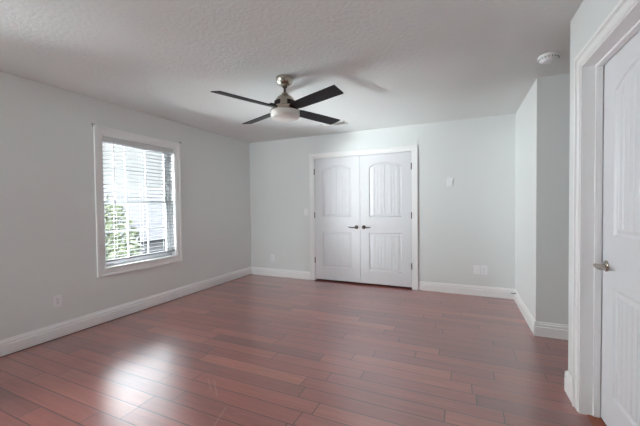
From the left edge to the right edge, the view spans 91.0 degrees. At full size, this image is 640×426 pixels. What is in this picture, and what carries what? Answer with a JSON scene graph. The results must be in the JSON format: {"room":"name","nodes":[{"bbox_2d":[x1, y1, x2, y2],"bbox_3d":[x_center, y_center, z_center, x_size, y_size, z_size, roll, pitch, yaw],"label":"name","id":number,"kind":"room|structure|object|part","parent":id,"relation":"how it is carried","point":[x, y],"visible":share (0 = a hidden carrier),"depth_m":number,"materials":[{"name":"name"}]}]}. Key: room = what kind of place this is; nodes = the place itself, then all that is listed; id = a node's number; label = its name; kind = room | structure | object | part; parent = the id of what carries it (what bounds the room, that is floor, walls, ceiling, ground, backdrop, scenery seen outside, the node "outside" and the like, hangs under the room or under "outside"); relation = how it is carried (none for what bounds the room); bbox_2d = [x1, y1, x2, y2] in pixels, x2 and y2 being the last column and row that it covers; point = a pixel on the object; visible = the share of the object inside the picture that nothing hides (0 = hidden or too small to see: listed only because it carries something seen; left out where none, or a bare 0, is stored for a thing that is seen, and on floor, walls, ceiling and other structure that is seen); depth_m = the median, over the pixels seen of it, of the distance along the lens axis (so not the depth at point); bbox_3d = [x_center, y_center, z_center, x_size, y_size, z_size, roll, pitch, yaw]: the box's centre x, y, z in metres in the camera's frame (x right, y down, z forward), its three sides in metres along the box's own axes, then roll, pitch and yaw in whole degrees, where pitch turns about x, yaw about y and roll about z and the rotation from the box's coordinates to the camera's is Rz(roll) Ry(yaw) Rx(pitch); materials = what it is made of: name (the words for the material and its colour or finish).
{"room":"empty bedroom","nodes":[
{"label":"empty bedroom","id":0,"kind":"room"},
{"bbox_2d":[0,71,250,339],"bbox_3d":[-2.417,0.061,3.542,0.140,2.590,5.397,0,1,24],"label":"wall","id":1,"kind":"structure","parent":0,"point":[48,219],"depth_m":3.21,"materials":[{"name":"white paint"}]},
{"bbox_2d":[53,294,61,307],"bbox_3d":[-2.553,0.857,3.057,0.009,0.118,0.074,0,1,24],"label":"wall outlet","id":2,"kind":"object","parent":1,"relation":"attached to","point":[57,299],"visible":1,"depth_m":3.05,"materials":[{"name":"white plastic"}]},
{"bbox_2d":[0,266,251,356],"bbox_3d":[-2.327,1.130,3.550,0.016,0.136,5.121,0,1,24],"label":"baseboard","id":3,"kind":"structure","parent":1,"relation":"attached to","point":[16,343],"depth_m":3.44,"materials":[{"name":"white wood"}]},
{"bbox_2d":[93,125,182,277],"bbox_3d":[-2.236,-0.134,3.910,0.170,1.641,1.124,0,1,24],"label":"window","id":4,"kind":"structure","parent":1,"relation":"in","point":[104,269],"depth_m":3.88,"materials":[{"name":"white wood"}]},
{"bbox_3d":[-2.304,-0.473,3.932,0.018,0.720,0.882,0,1,24],"label":"sash","id":5,"kind":"part","parent":4,"relation":"part of","materials":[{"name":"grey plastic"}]},
{"bbox_3d":[-2.278,0.206,3.938,0.018,0.720,0.882,0,1,24],"label":"sash","id":6,"kind":"part","parent":4,"relation":"part of","materials":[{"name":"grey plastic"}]},
{"bbox_2d":[102,135,174,261],"bbox_3d":[-2.211,-0.162,3.898,0.073,1.400,0.938,0,1,24],"label":"window blind","id":7,"kind":"object","parent":4,"relation":"attached to","point":[104,138],"visible":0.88,"depth_m":3.83,"materials":[{"name":"grey plastic"}]},
{"bbox_3d":[-2.353,-0.138,3.604,0.054,1.347,0.002,0,1,24],"label":"ladder cord","id":8,"kind":"part","parent":7,"relation":"part of","materials":[{"name":"white fabric"}]},
{"bbox_3d":[-2.212,0.528,3.917,0.052,0.020,0.934,0,1,24],"label":"rail","id":9,"kind":"part","parent":7,"relation":"part of","materials":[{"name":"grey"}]},
{"bbox_3d":[-2.219,-0.146,3.902,0.054,1.347,0.002,0,1,24],"label":"ladder cord","id":10,"kind":"part","parent":7,"relation":"part of","materials":[{"name":"white fabric"}]},
{"bbox_3d":[-2.085,-0.154,4.200,0.054,1.347,0.002,0,1,24],"label":"ladder cord","id":11,"kind":"part","parent":7,"relation":"part of","materials":[{"name":"white fabric"}]},
{"bbox_3d":[-2.288,-0.134,3.934,0.055,1.471,0.954,0,1,24],"label":"frame","id":12,"kind":"part","parent":4,"relation":"part of","materials":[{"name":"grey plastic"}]},
{"bbox_3d":[-2.164,0.599,3.898,0.030,0.014,0.974,0,1,24],"label":"sill","id":13,"kind":"part","parent":4,"relation":"part of","materials":[{"name":"white wood"}]},
{"bbox_2d":[0,0,582,142],"bbox_3d":[0.516,-1.305,2.599,6.267,0.120,6.147,0,1,24],"label":"ceiling","id":14,"kind":"structure","parent":0,"point":[395,63],"depth_m":2.44,"materials":[{"name":"white paint"}]},
{"bbox_2d":[211,74,343,124],"bbox_3d":[-0.322,-1.052,2.891,1.037,0.381,1.037,-1,1,2],"label":"ceiling fan","id":15,"kind":"object","parent":14,"relation":"hanging from","point":[284,108],"visible":1,"depth_m":2.80,"materials":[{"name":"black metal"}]},
{"bbox_3d":[-0.613,-0.944,2.613,0.559,0.034,0.125,-2,2,-44],"label":"blade","id":16,"kind":"part","parent":15,"relation":"part of","materials":[{"name":"black wood"}]},
{"bbox_3d":[-0.601,-0.957,3.185,0.125,0.034,0.559,-2,2,-44],"label":"blade","id":17,"kind":"part","parent":15,"relation":"part of","materials":[{"name":"black wood"}]},
{"bbox_3d":[-0.321,-0.899,2.894,0.268,0.075,0.268,0,1,24],"label":"lamp shade","id":18,"kind":"part","parent":15,"relation":"part of","materials":[{"name":"white glass"}]},
{"bbox_3d":[-0.041,-0.950,2.601,0.125,0.034,0.559,-2,2,-44],"label":"blade","id":19,"kind":"part","parent":15,"relation":"part of","materials":[{"name":"black wood"}]},
{"bbox_3d":[-0.029,-0.963,3.173,0.559,0.034,0.125,-2,2,-44],"label":"blade","id":20,"kind":"part","parent":15,"relation":"part of","materials":[{"name":"black wood"}]},
{"bbox_2d":[320,121,347,126],"bbox_3d":[0.199,-1.279,4.520,0.380,0.010,0.170,0,1,24],"label":"ceiling vent","id":21,"kind":"object","parent":14,"relation":"in","point":[338,122],"visible":0.95,"depth_m":4.53,"materials":[{"name":"white metal"}]},
{"bbox_2d":[538,51,559,63],"bbox_3d":[1.831,-1.232,2.516,0.148,0.052,0.148,0,1,24],"label":"smoke detector","id":22,"kind":"object","parent":14,"relation":"attached to","point":[550,57],"visible":1,"depth_m":2.48,"materials":[{"name":"white plastic"}]},
{"bbox_3d":[1.831,-1.250,2.516,0.148,0.015,0.148,0,1,24],"label":"plate","id":23,"kind":"part","parent":22,"relation":"part of","materials":[{"name":"white plastic"}]},
{"bbox_2d":[0,274,592,425],"bbox_3d":[0.555,1.268,2.705,6.007,0.150,6.007,0,1,24],"label":"floor","id":24,"kind":"structure","parent":0,"point":[252,349],"depth_m":2.48,"materials":[{"name":"brown wood"}]},
{"bbox_2d":[249,113,515,289],"bbox_3d":[0.723,-0.081,5.021,4.377,2.440,0.120,0,1,24],"label":"wall","id":25,"kind":"structure","parent":0,"point":[470,222],"depth_m":4.52,"materials":[{"name":"white paint"}]},
{"bbox_2d":[251,267,309,279],"bbox_3d":[-0.726,1.074,5.629,1.234,0.136,0.016,0,1,24],"label":"baseboard","id":26,"kind":"structure","parent":25,"relation":"attached to","point":[255,270],"depth_m":5.61,"materials":[{"name":"white wood"}]},
{"bbox_2d":[314,156,360,282],"bbox_3d":[0.266,0.102,5.153,0.800,2.022,0.098,0,1,24],"label":"door","id":27,"kind":"structure","parent":25,"relation":"in","point":[337,180],"depth_m":5.16,"materials":[{"name":"white paint"}]},
{"bbox_3d":[0.273,-0.361,5.158,0.500,0.845,0.010,0,1,24],"label":"panel","id":28,"kind":"part","parent":27,"relation":"part of","materials":[{"name":"white paint"}]},
{"bbox_3d":[0.283,0.608,5.179,0.500,0.595,0.010,0,1,24],"label":"panel","id":29,"kind":"part","parent":27,"relation":"part of","materials":[{"name":"white paint"}]},
{"bbox_2d":[309,145,417,289],"bbox_3d":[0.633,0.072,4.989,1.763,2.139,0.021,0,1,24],"label":"trim","id":30,"kind":"structure","parent":25,"relation":"attached to","point":[413,148],"depth_m":4.79,"materials":[{"name":"white wood"}]},
{"bbox_2d":[360,152,411,286],"bbox_3d":[0.999,0.102,4.823,0.800,2.022,0.098,0,1,24],"label":"door","id":31,"kind":"structure","parent":25,"relation":"in","point":[385,179],"depth_m":4.83,"materials":[{"name":"white paint"}]},
{"bbox_3d":[0.997,-0.362,4.832,0.500,0.845,0.010,0,1,24],"label":"panel","id":32,"kind":"part","parent":31,"relation":"part of","materials":[{"name":"white paint"}]},
{"bbox_3d":[1.008,0.608,4.854,0.500,0.595,0.010,0,1,24],"label":"panel","id":33,"kind":"part","parent":31,"relation":"part of","materials":[{"name":"white paint"}]},
{"bbox_2d":[447,178,452,186],"bbox_3d":[1.835,-0.435,4.439,0.086,0.122,0.013,0,1,24],"label":"wall plate","id":34,"kind":"object","parent":25,"relation":"attached to","point":[449,180],"visible":1,"depth_m":4.43,"materials":[{"name":"white plastic"}]},
{"bbox_2d":[419,281,514,298],"bbox_3d":[2.019,1.072,4.396,1.222,0.136,0.016,0,1,24],"label":"baseboard","id":35,"kind":"structure","parent":25,"relation":"attached to","point":[496,292],"depth_m":4.37,"materials":[{"name":"white wood"}]},
{"bbox_2d":[473,265,479,273],"bbox_3d":[2.157,0.782,4.330,0.080,0.122,0.007,0,1,24],"label":"cable plate","id":36,"kind":"object","parent":25,"relation":"attached to","point":[476,268],"visible":1,"depth_m":4.33,"materials":[{"name":"white plastic"}]},
{"bbox_2d":[481,266,486,274],"bbox_3d":[2.239,0.782,4.292,0.080,0.122,0.009,0,1,24],"label":"wall outlet","id":37,"kind":"object","parent":25,"relation":"attached to","point":[483,268],"visible":1,"depth_m":4.29,"materials":[{"name":"white plastic"}]},
{"bbox_2d":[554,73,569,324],"bbox_3d":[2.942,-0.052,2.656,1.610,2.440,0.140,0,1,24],"label":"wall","id":38,"kind":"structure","parent":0,"point":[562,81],"depth_m":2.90,"materials":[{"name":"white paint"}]},
{"bbox_2d":[534,321,567,339],"bbox_3d":[2.851,1.101,2.643,1.766,0.136,0.016,0,1,24],"label":"baseboard","id":39,"kind":"structure","parent":38,"relation":"attached to","point":[543,329],"depth_m":2.94,"materials":[{"name":"white wood"}]},
{"bbox_2d":[515,0,619,376],"bbox_3d":[1.578,-0.018,1.756,0.140,2.440,5.137,0,1,24],"label":"wall","id":40,"kind":"structure","parent":0,"point":[535,117],"depth_m":2.96,"materials":[{"name":"white paint"}]},
{"bbox_2d":[514,289,535,333],"bbox_3d":[2.311,1.087,3.575,0.016,0.136,1.274,0,1,24],"label":"baseboard","id":41,"kind":"structure","parent":40,"relation":"attached to","point":[527,315],"depth_m":3.44,"materials":[{"name":"white wood"}]},
{"bbox_2d":[564,372,571,402],"bbox_3d":[1.621,1.128,2.038,0.016,0.136,0.170,0,1,24],"label":"baseboard","id":42,"kind":"structure","parent":40,"relation":"attached to","point":[568,380],"depth_m":2.05,"materials":[{"name":"white wood"}]},
{"bbox_2d":[572,0,639,413],"bbox_3d":[1.371,0.142,1.492,0.021,2.137,0.975,0,1,24],"label":"trim","id":43,"kind":"structure","parent":40,"relation":"attached to","point":[623,9],"depth_m":1.87,"materials":[{"name":"white wood"}]},
{"bbox_2d":[581,3,639,417],"bbox_3d":[1.445,0.182,1.460,0.140,2.056,0.813,0,1,24],"label":"trim","id":44,"kind":"structure","parent":40,"relation":"attached to","point":[593,70],"depth_m":1.83,"materials":[{"name":"white wood"}]},
{"bbox_2d":[593,30,639,425],"bbox_3d":[1.454,0.181,1.456,0.098,2.039,0.799,0,1,24],"label":"door","id":45,"kind":"structure","parent":40,"relation":"in","point":[620,266],"depth_m":1.60,"materials":[{"name":"white paint"}]},
{"bbox_3d":[1.558,0.298,1.731,0.063,0.062,0.147,0,1,24],"label":"handle","id":46,"kind":"part","parent":45,"relation":"part of","materials":[{"name":"silver metal"}]},
{"bbox_3d":[1.476,0.710,1.460,0.010,0.600,0.509,0,1,24],"label":"panel","id":47,"kind":"part","parent":45,"relation":"part of","materials":[{"name":"white paint"}]},
{"bbox_3d":[1.466,-0.292,1.438,0.010,0.845,0.509,0,1,24],"label":"panel","id":48,"kind":"part","parent":45,"relation":"part of","materials":[{"name":"white paint"}]},
{"bbox_2d":[587,414,606,425],"bbox_3d":[1.470,1.207,1.476,0.110,0.006,0.805,0,1,24],"label":"trim","id":49,"kind":"structure","parent":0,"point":[596,421],"depth_m":1.80,"materials":[{"name":"brown wood"}]},
{"label":"outside","id":50,"kind":"structure","parent":0,"visible":0},
{"bbox_3d":[-7.489,4.101,19.924,110.000,0.200,150.000,0,1,24],"label":"ground","id":51,"kind":"structure","parent":50,"visible":0},
{"bbox_2d":[105,195,142,259],"bbox_3d":[-5.113,1.907,7.171,2.055,4.706,1.776,0,1,24],"label":"tree","id":52,"kind":"object","parent":51,"relation":"on","point":[108,222],"visible":0.09,"depth_m":7.10,"materials":[{"name":"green plant"}]},
{"bbox_2d":[103,185,165,255],"bbox_3d":[-7.169,1.448,15.761,8.000,5.280,13.200,0,1,24],"label":"house","id":53,"kind":"structure","parent":51,"relation":"on","point":[118,196],"depth_m":11.48,"materials":[{"name":"grey"}]}
]}

